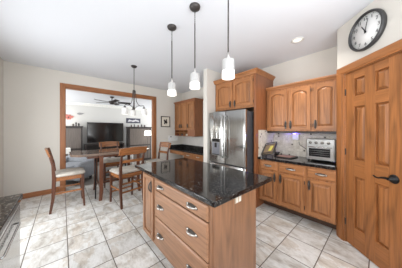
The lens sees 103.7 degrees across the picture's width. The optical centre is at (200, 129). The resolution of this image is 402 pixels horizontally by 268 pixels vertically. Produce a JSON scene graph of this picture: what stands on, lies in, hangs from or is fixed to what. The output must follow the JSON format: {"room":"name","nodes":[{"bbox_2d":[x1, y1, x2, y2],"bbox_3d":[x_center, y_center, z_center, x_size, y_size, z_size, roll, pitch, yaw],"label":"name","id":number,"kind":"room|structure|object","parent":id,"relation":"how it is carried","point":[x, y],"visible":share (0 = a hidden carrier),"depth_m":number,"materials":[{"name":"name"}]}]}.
{"room":"kitchen","nodes":[
{"label":"kitchen","id":0,"kind":"room"},
{"bbox_2d":[0,57,2,196],"bbox_3d":[-1.740,0.030,0.601,0.120,2.740,6.400,0,0,-41],"label":"wall","id":1,"kind":"structure","parent":0,"point":[1,59],"depth_m":2.95,"materials":[{"name":"white paint"}]},
{"bbox_2d":[3,60,181,196],"bbox_3d":[-2.295,0.030,4.453,4.370,2.740,0.120,0,0,-41],"label":"wall","id":2,"kind":"structure","parent":0,"point":[31,94],"depth_m":3.35,"materials":[{"name":"white paint"}]},
{"bbox_2d":[22,188,59,198],"bbox_3d":[-2.243,1.347,4.409,4.150,0.105,0.014,0,0,-41],"label":"baseboard","id":3,"kind":"structure","parent":2,"relation":"attached to","point":[48,191],"depth_m":3.35,"materials":[{"name":"brown wood"}]},
{"bbox_2d":[60,83,155,191],"bbox_3d":[-2.364,0.165,4.391,2.325,2.470,0.162,0,0,-41],"label":"trim","id":4,"kind":"structure","parent":2,"relation":"attached to","point":[63,86],"depth_m":3.73,"materials":[{"name":"brown wood"}]},
{"bbox_2d":[161,116,169,126],"bbox_3d":[-1.193,-0.280,5.328,0.340,0.360,0.020,0,0,-41],"label":"picture frame","id":5,"kind":"object","parent":2,"relation":"attached to","point":[165,120],"visible":1,"depth_m":5.33,"materials":[{"name":"brown wood"}]},
{"bbox_2d":[168,135,177,140],"bbox_3d":[-0.975,0.285,5.519,0.380,0.190,0.019,0,0,-41],"label":"wall panel","id":6,"kind":"object","parent":2,"relation":"attached to","point":[172,137],"visible":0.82,"depth_m":5.51,"materials":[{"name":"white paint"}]},
{"bbox_2d":[66,104,151,163],"bbox_3d":[-3.929,0.180,6.745,6.200,2.440,0.120,0,0,-41],"label":"wall","id":7,"kind":"structure","parent":0,"point":[91,114],"depth_m":6.54,"materials":[{"name":"grey paint"}]},
{"bbox_2d":[66,101,151,110],"bbox_3d":[-3.863,-0.990,6.670,6.000,0.100,0.080,0,0,-41],"label":"trim","id":8,"kind":"structure","parent":7,"relation":"attached to","point":[67,102],"depth_m":6.41,"materials":[{"name":"white paint"}]},
{"bbox_2d":[126,118,139,122],"bbox_3d":[-3.138,-0.430,7.345,0.640,0.220,0.022,0,0,-41],"label":"wall picture","id":9,"kind":"object","parent":7,"relation":"attached to","point":[128,120],"visible":1,"depth_m":7.31},
{"bbox_2d":[66,89,151,108],"bbox_3d":[-3.071,-1.065,5.768,6.200,0.050,2.880,0,0,-41],"label":"ceiling","id":10,"kind":"structure","parent":0,"point":[71,95],"depth_m":5.39,"materials":[{"name":"white paint"}]},
{"bbox_2d":[94,96,129,104],"bbox_3d":[-2.756,-0.920,4.924,1.010,0.240,0.994,0,0,-41],"label":"ceiling fan","id":11,"kind":"object","parent":10,"relation":"hanging from","point":[115,102],"visible":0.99,"depth_m":4.92,"materials":[{"name":"black metal"}]},
{"bbox_2d":[0,0,373,92],"bbox_3d":[0.317,-1.365,1.556,4.470,0.050,7.920,0,0,-41],"label":"ceiling","id":12,"kind":"structure","parent":0,"point":[102,39],"depth_m":2.19,"materials":[{"name":"white paint"}]},
{"bbox_2d":[122,65,146,115],"bbox_3d":[-1.439,-0.826,3.319,0.473,1.028,0.460,0,0,-41],"label":"chandelier","id":13,"kind":"object","parent":12,"relation":"hanging from","point":[124,109],"visible":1,"depth_m":3.29,"materials":[{"name":"white glass"}]},
{"bbox_2d":[167,24,176,95],"bbox_3d":[-0.378,-0.893,2.051,0.120,0.894,0.120,0,0,-41],"label":"pendant light","id":14,"kind":"object","parent":12,"relation":"hanging from","point":[171,85],"visible":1,"depth_m":2.02,"materials":[{"name":"white glass"}]},
{"bbox_2d":[189,2,199,89],"bbox_3d":[-0.066,-0.893,1.712,0.120,0.894,0.120,0,0,-41],"label":"pendant light","id":15,"kind":"object","parent":12,"relation":"hanging from","point":[194,7],"visible":1,"depth_m":1.68,"materials":[{"name":"white glass"}]},
{"bbox_2d":[222,0,234,79],"bbox_3d":[0.236,-0.893,1.368,0.120,0.894,0.120,0,0,-41],"label":"pendant light","id":16,"kind":"object","parent":12,"relation":"hanging from","point":[228,73],"visible":1,"depth_m":1.33,"materials":[{"name":"white glass"}]},
{"bbox_2d":[291,37,303,43],"bbox_3d":[1.435,-1.335,2.352,0.172,0.007,0.172,0,0,-41],"label":"recessed light","id":17,"kind":"object","parent":12,"relation":"in","point":[297,39],"visible":1,"depth_m":2.35,"materials":[{"name":"white paint"}]},
{"bbox_2d":[20,158,378,267],"bbox_3d":[-0.457,1.425,2.793,6.200,0.050,10.800,0,0,-41],"label":"floor","id":18,"kind":"structure","parent":0,"point":[96,234],"depth_m":2.06,"materials":[{"name":"tile"}]},
{"bbox_2d":[0,204,20,267],"bbox_3d":[-1.371,0.964,0.789,0.586,0.872,0.595,0,0,-41],"label":"dishwasher","id":19,"kind":"object","parent":18,"relation":"on","point":[10,237],"visible":0.73,"depth_m":0.99,"materials":[{"name":"silver metal"}]},
{"bbox_2d":[44,148,84,214],"bbox_3d":[-2.492,0.857,2.909,0.554,1.087,0.480,0,0,-41],"label":"dining chair","id":20,"kind":"object","parent":18,"relation":"on","point":[78,172],"visible":1,"depth_m":2.80,"materials":[{"name":"brown wood"}]},
{"bbox_2d":[66,126,82,155],"bbox_3d":[-4.676,0.630,5.709,0.650,1.540,0.410,0,0,-41],"label":"display cabinet","id":21,"kind":"object","parent":18,"relation":"on","point":[74,134],"visible":0.3,"depth_m":5.62,"materials":[{"name":"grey wood"}]},
{"bbox_2d":[66,155,93,185],"bbox_3d":[-3.483,1.038,4.303,0.860,0.723,0.875,0,0,-5],"label":"armchair","id":22,"kind":"object","parent":18,"relation":"on","point":[71,162],"visible":0.48,"depth_m":4.29,"materials":[{"name":"grey fabric"}]},
{"bbox_2d":[66,162,78,168],"bbox_3d":[-3.474,0.950,4.199,0.520,0.100,0.610,0,0,-5],"label":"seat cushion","id":23,"kind":"object","parent":22,"relation":"on","point":[68,164],"depth_m":4.12,"materials":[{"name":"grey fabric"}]},
{"bbox_2d":[84,142,123,161],"bbox_3d":[-3.874,0.969,6.380,1.340,0.862,0.440,0,0,-41],"label":"stand","id":24,"kind":"object","parent":18,"relation":"on","point":[93,146],"visible":0.33,"depth_m":6.32,"materials":[{"name":"brown wood"}]},
{"bbox_2d":[87,122,122,142],"bbox_3d":[-3.908,0.117,6.524,1.300,0.835,0.080,0,0,-41],"label":"television","id":25,"kind":"object","parent":24,"relation":"on","point":[97,132],"visible":0.86,"depth_m":6.46,"materials":[{"name":"black plastic"}]},
{"bbox_2d":[69,147,149,200],"bbox_3d":[-2.019,0.930,3.617,1.520,0.940,0.800,0,0,-41],"label":"dining table","id":26,"kind":"object","parent":18,"relation":"on","point":[95,154],"visible":0.73,"depth_m":3.23,"materials":[{"name":"brown wood"}]},
{"bbox_2d":[99,141,122,187],"bbox_3d":[-2.358,0.857,4.154,0.480,1.087,0.554,0,0,-41],"label":"dining chair","id":27,"kind":"object","parent":18,"relation":"on","point":[116,160],"visible":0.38,"depth_m":4.09,"materials":[{"name":"brown wood"}]},
{"bbox_2d":[103,155,132,170],"bbox_3d":[-2.848,1.038,5.534,0.860,0.723,0.875,0,0,-22],"label":"armchair","id":28,"kind":"object","parent":18,"relation":"on","point":[131,156],"visible":0.23,"depth_m":5.22,"materials":[{"name":"grey fabric"}]},
{"bbox_2d":[109,146,146,209],"bbox_3d":[-1.425,0.857,3.088,0.554,1.087,0.528,0,0,39],"label":"dining chair","id":29,"kind":"object","parent":18,"relation":"on","point":[117,172],"visible":0.92,"depth_m":2.97,"materials":[{"name":"brown wood"}]},
{"bbox_2d":[126,127,151,160],"bbox_3d":[-2.858,0.630,7.306,1.050,1.540,0.410,0,0,-41],"label":"display cabinet","id":30,"kind":"object","parent":18,"relation":"on","point":[135,137],"visible":0.7,"depth_m":7.10,"materials":[{"name":"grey wood"}]},
{"bbox_2d":[144,131,150,159],"bbox_3d":[-2.372,0.715,7.034,0.300,1.370,0.300,0,0,-41],"label":"floor lamp","id":31,"kind":"object","parent":18,"relation":"on","point":[146,133],"visible":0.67,"depth_m":6.96,"materials":[{"name":"white fabric"}]},
{"bbox_2d":[143,172,154,242],"bbox_3d":[-0.450,0.964,2.112,0.629,0.872,0.363,0,0,-41],"label":"base cabinet","id":32,"kind":"object","parent":18,"relation":"on","point":[148,180],"visible":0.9,"depth_m":1.89,"materials":[{"name":"brown wood"}]},
{"bbox_2d":[144,142,170,162],"bbox_3d":[-1.095,0.857,3.968,0.480,1.087,0.554,0,0,43],"label":"dining chair","id":33,"kind":"object","parent":18,"relation":"on","point":[162,144],"visible":0.44,"depth_m":4.01,"materials":[{"name":"brown wood"}]},
{"bbox_2d":[184,152,202,161],"bbox_3d":[0.084,1.034,4.473,0.549,0.733,1.350,0,0,-41],"label":"base cabinet","id":34,"kind":"object","parent":18,"relation":"on","point":[197,157],"visible":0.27,"depth_m":4.45,"materials":[{"name":"brown wood"}]},
{"bbox_2d":[169,144,202,154],"bbox_3d":[-0.175,0.647,4.787,0.536,0.265,2.173,0,0,-41],"label":"countertop","id":35,"kind":"structure","parent":34,"relation":"on","point":[192,149],"depth_m":5.15,"materials":[{"name":"black stone"}]},
{"bbox_2d":[155,178,255,267],"bbox_3d":[-0.021,0.964,1.623,0.629,0.872,0.934,0,0,-41],"label":"base cabinet","id":36,"kind":"object","parent":18,"relation":"on","point":[189,232],"visible":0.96,"depth_m":1.33,"materials":[{"name":"brown wood"}]},
{"bbox_2d":[135,158,271,207],"bbox_3d":[-0.099,0.506,1.923,0.860,0.040,1.550,0,0,-41],"label":"countertop","id":37,"kind":"structure","parent":36,"relation":"on","point":[214,185],"depth_m":1.58,"materials":[{"name":"black stone"}]},
{"bbox_2d":[209,109,253,172],"bbox_3d":[0.735,0.517,3.311,0.866,1.765,0.905,0,0,-41],"label":"refrigerator","id":38,"kind":"object","parent":18,"relation":"on","point":[231,133],"visible":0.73,"depth_m":2.94,"materials":[{"name":"silver metal"}]},
{"bbox_2d":[254,73,272,207],"bbox_3d":[1.227,0.191,3.070,0.696,2.419,0.040,0,0,-41],"label":"panel","id":39,"kind":"object","parent":18,"relation":"on","point":[261,83],"visible":0.54,"depth_m":2.89,"materials":[{"name":"brown wood"}]},
{"bbox_2d":[258,130,273,156],"bbox_3d":[1.276,0.243,3.077,0.599,0.486,0.009,0,0,-41],"label":"wall","id":40,"kind":"structure","parent":39,"relation":"attached to","point":[264,137],"depth_m":2.99,"materials":[{"name":"stone"}]},
{"bbox_2d":[259,159,281,209],"bbox_3d":[1.367,0.964,2.938,0.649,0.872,0.340,0,0,-41],"label":"base cabinet","id":41,"kind":"object","parent":18,"relation":"on","point":[268,192],"visible":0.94,"depth_m":2.73,"materials":[{"name":"brown wood"}]},
{"bbox_2d":[278,162,308,219],"bbox_3d":[1.611,0.964,2.660,0.649,0.872,0.400,0,0,-41],"label":"base cabinet","id":42,"kind":"object","parent":18,"relation":"on","point":[291,177],"visible":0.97,"depth_m":2.46,"materials":[{"name":"brown wood"}]},
{"bbox_2d":[258,154,336,169],"bbox_3d":[1.620,0.506,2.662,0.628,0.040,1.085,0,0,-41],"label":"countertop","id":43,"kind":"structure","parent":42,"relation":"on","point":[303,161],"depth_m":2.44,"materials":[{"name":"black stone"}]},
{"bbox_2d":[261,142,276,157],"bbox_3d":[1.256,0.348,2.909,0.221,0.275,0.215,0,0,43],"label":"picture frame","id":44,"kind":"object","parent":43,"relation":"on","point":[269,149],"visible":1,"depth_m":2.90,"materials":[{"name":"black"}]},
{"bbox_2d":[276,155,297,158],"bbox_3d":[1.536,0.475,2.827,0.260,0.022,0.260,0,0,-36],"label":"cutting board","id":45,"kind":"object","parent":43,"relation":"on","point":[280,156],"visible":0.99,"depth_m":2.77,"materials":[{"name":"brown wood"}]},
{"bbox_2d":[299,138,335,162],"bbox_3d":[1.845,0.314,2.568,0.376,0.345,0.564,0,0,-41],"label":"toaster oven","id":46,"kind":"object","parent":43,"relation":"on","point":[320,149],"visible":0.96,"depth_m":2.37,"materials":[{"name":"metal"}]},
{"bbox_2d":[306,166,336,228],"bbox_3d":[1.842,0.964,2.366,0.609,0.872,0.347,0,0,-41],"label":"base cabinet","id":47,"kind":"object","parent":18,"relation":"on","point":[321,184],"visible":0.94,"depth_m":2.18,"materials":[{"name":"brown wood"}]},
{"bbox_3d":[-0.444,0.964,-0.331,0.580,0.872,2.290,0,0,-41],"label":"cabinet","id":48,"kind":"object","parent":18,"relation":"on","visible":0},
{"bbox_2d":[0,194,22,235],"bbox_3d":[-0.608,0.506,-0.122,0.621,0.040,3.020,0,0,-41],"label":"countertop","id":49,"kind":"structure","parent":48,"relation":"on","point":[8,204],"depth_m":1.00,"materials":[{"name":"brown stone"}]},
{"bbox_2d":[203,69,221,162],"bbox_3d":[0.445,0.030,3.782,0.940,2.740,0.115,0,0,-41],"label":"wall","id":50,"kind":"structure","parent":0,"point":[209,89],"depth_m":3.49,"materials":[{"name":"white paint"}]},
{"bbox_2d":[182,46,336,157],"bbox_3d":[0.863,0.030,4.085,0.111,2.740,4.600,0,0,-41],"label":"wall","id":51,"kind":"structure","parent":0,"point":[322,63],"depth_m":2.95,"materials":[{"name":"white paint"}]},
{"bbox_2d":[174,98,202,136],"bbox_3d":[-0.450,-0.378,5.215,0.385,1.156,1.180,0,0,-41],"label":"upper cabinet","id":52,"kind":"object","parent":51,"relation":"attached to","point":[189,112],"visible":0.98,"depth_m":4.91,"materials":[{"name":"brown wood"}]},
{"bbox_2d":[213,67,274,111],"bbox_3d":[0.891,-0.758,3.415,0.743,0.676,1.098,0,0,-41],"label":"upper cabinet","id":53,"kind":"object","parent":51,"relation":"attached to","point":[237,93],"visible":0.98,"depth_m":3.12,"materials":[{"name":"brown wood"}]},
{"bbox_2d":[266,79,311,130],"bbox_3d":[1.610,-0.390,2.864,0.377,0.820,0.738,0,0,-41],"label":"upper cabinet","id":54,"kind":"object","parent":51,"relation":"attached to","point":[289,106],"visible":1,"depth_m":2.72,"materials":[{"name":"brown wood"}]},
{"bbox_2d":[267,131,335,133],"bbox_3d":[1.717,0.038,2.742,0.200,0.033,1.063,0,0,-41],"label":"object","id":55,"kind":"object","parent":54,"relation":"attached to","point":[317,132],"visible":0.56,"depth_m":2.58,"materials":[{"name":"brown wood"}]},
{"bbox_2d":[292,133,298,139],"bbox_3d":[1.764,0.116,2.940,0.045,0.138,0.110,0,0,-41],"label":"night light","id":56,"kind":"object","parent":51,"relation":"attached to","point":[295,136],"visible":0.93,"depth_m":2.92,"materials":[{"name":"white paint"}]},
{"bbox_2d":[311,74,335,130],"bbox_3d":[1.961,-0.390,2.465,0.377,0.820,0.325,0,0,-41],"label":"upper cabinet","id":57,"kind":"object","parent":51,"relation":"attached to","point":[323,88],"visible":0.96,"depth_m":2.37,"materials":[{"name":"brown wood"}]},
{"bbox_2d":[337,0,401,72],"bbox_3d":[1.871,0.030,1.611,0.310,2.740,1.806,0,0,12],"label":"wall","id":58,"kind":"structure","parent":0,"point":[392,33],"depth_m":1.62,"materials":[{"name":"white paint"}]},
{"bbox_2d":[348,8,386,51],"bbox_3d":[1.773,-1.064,1.704,0.048,0.394,0.394,0,0,4],"label":"wall clock","id":59,"kind":"object","parent":58,"relation":"attached to","point":[370,26],"visible":1,"depth_m":1.68,"materials":[{"name":"black plastic"}]},
{"bbox_2d":[336,39,401,240],"bbox_3d":[1.831,0.300,1.673,0.127,2.200,0.860,0,0,4],"label":"trim","id":60,"kind":"structure","parent":58,"relation":"attached to","point":[395,47],"depth_m":1.99,"materials":[{"name":"brown wood"}]},
{"bbox_2d":[345,53,401,267],"bbox_3d":[1.787,0.349,1.673,0.095,2.078,0.635,0,0,4],"label":"door","id":61,"kind":"structure","parent":58,"relation":"in","point":[373,93],"depth_m":1.63,"materials":[{"name":"brown wood"}]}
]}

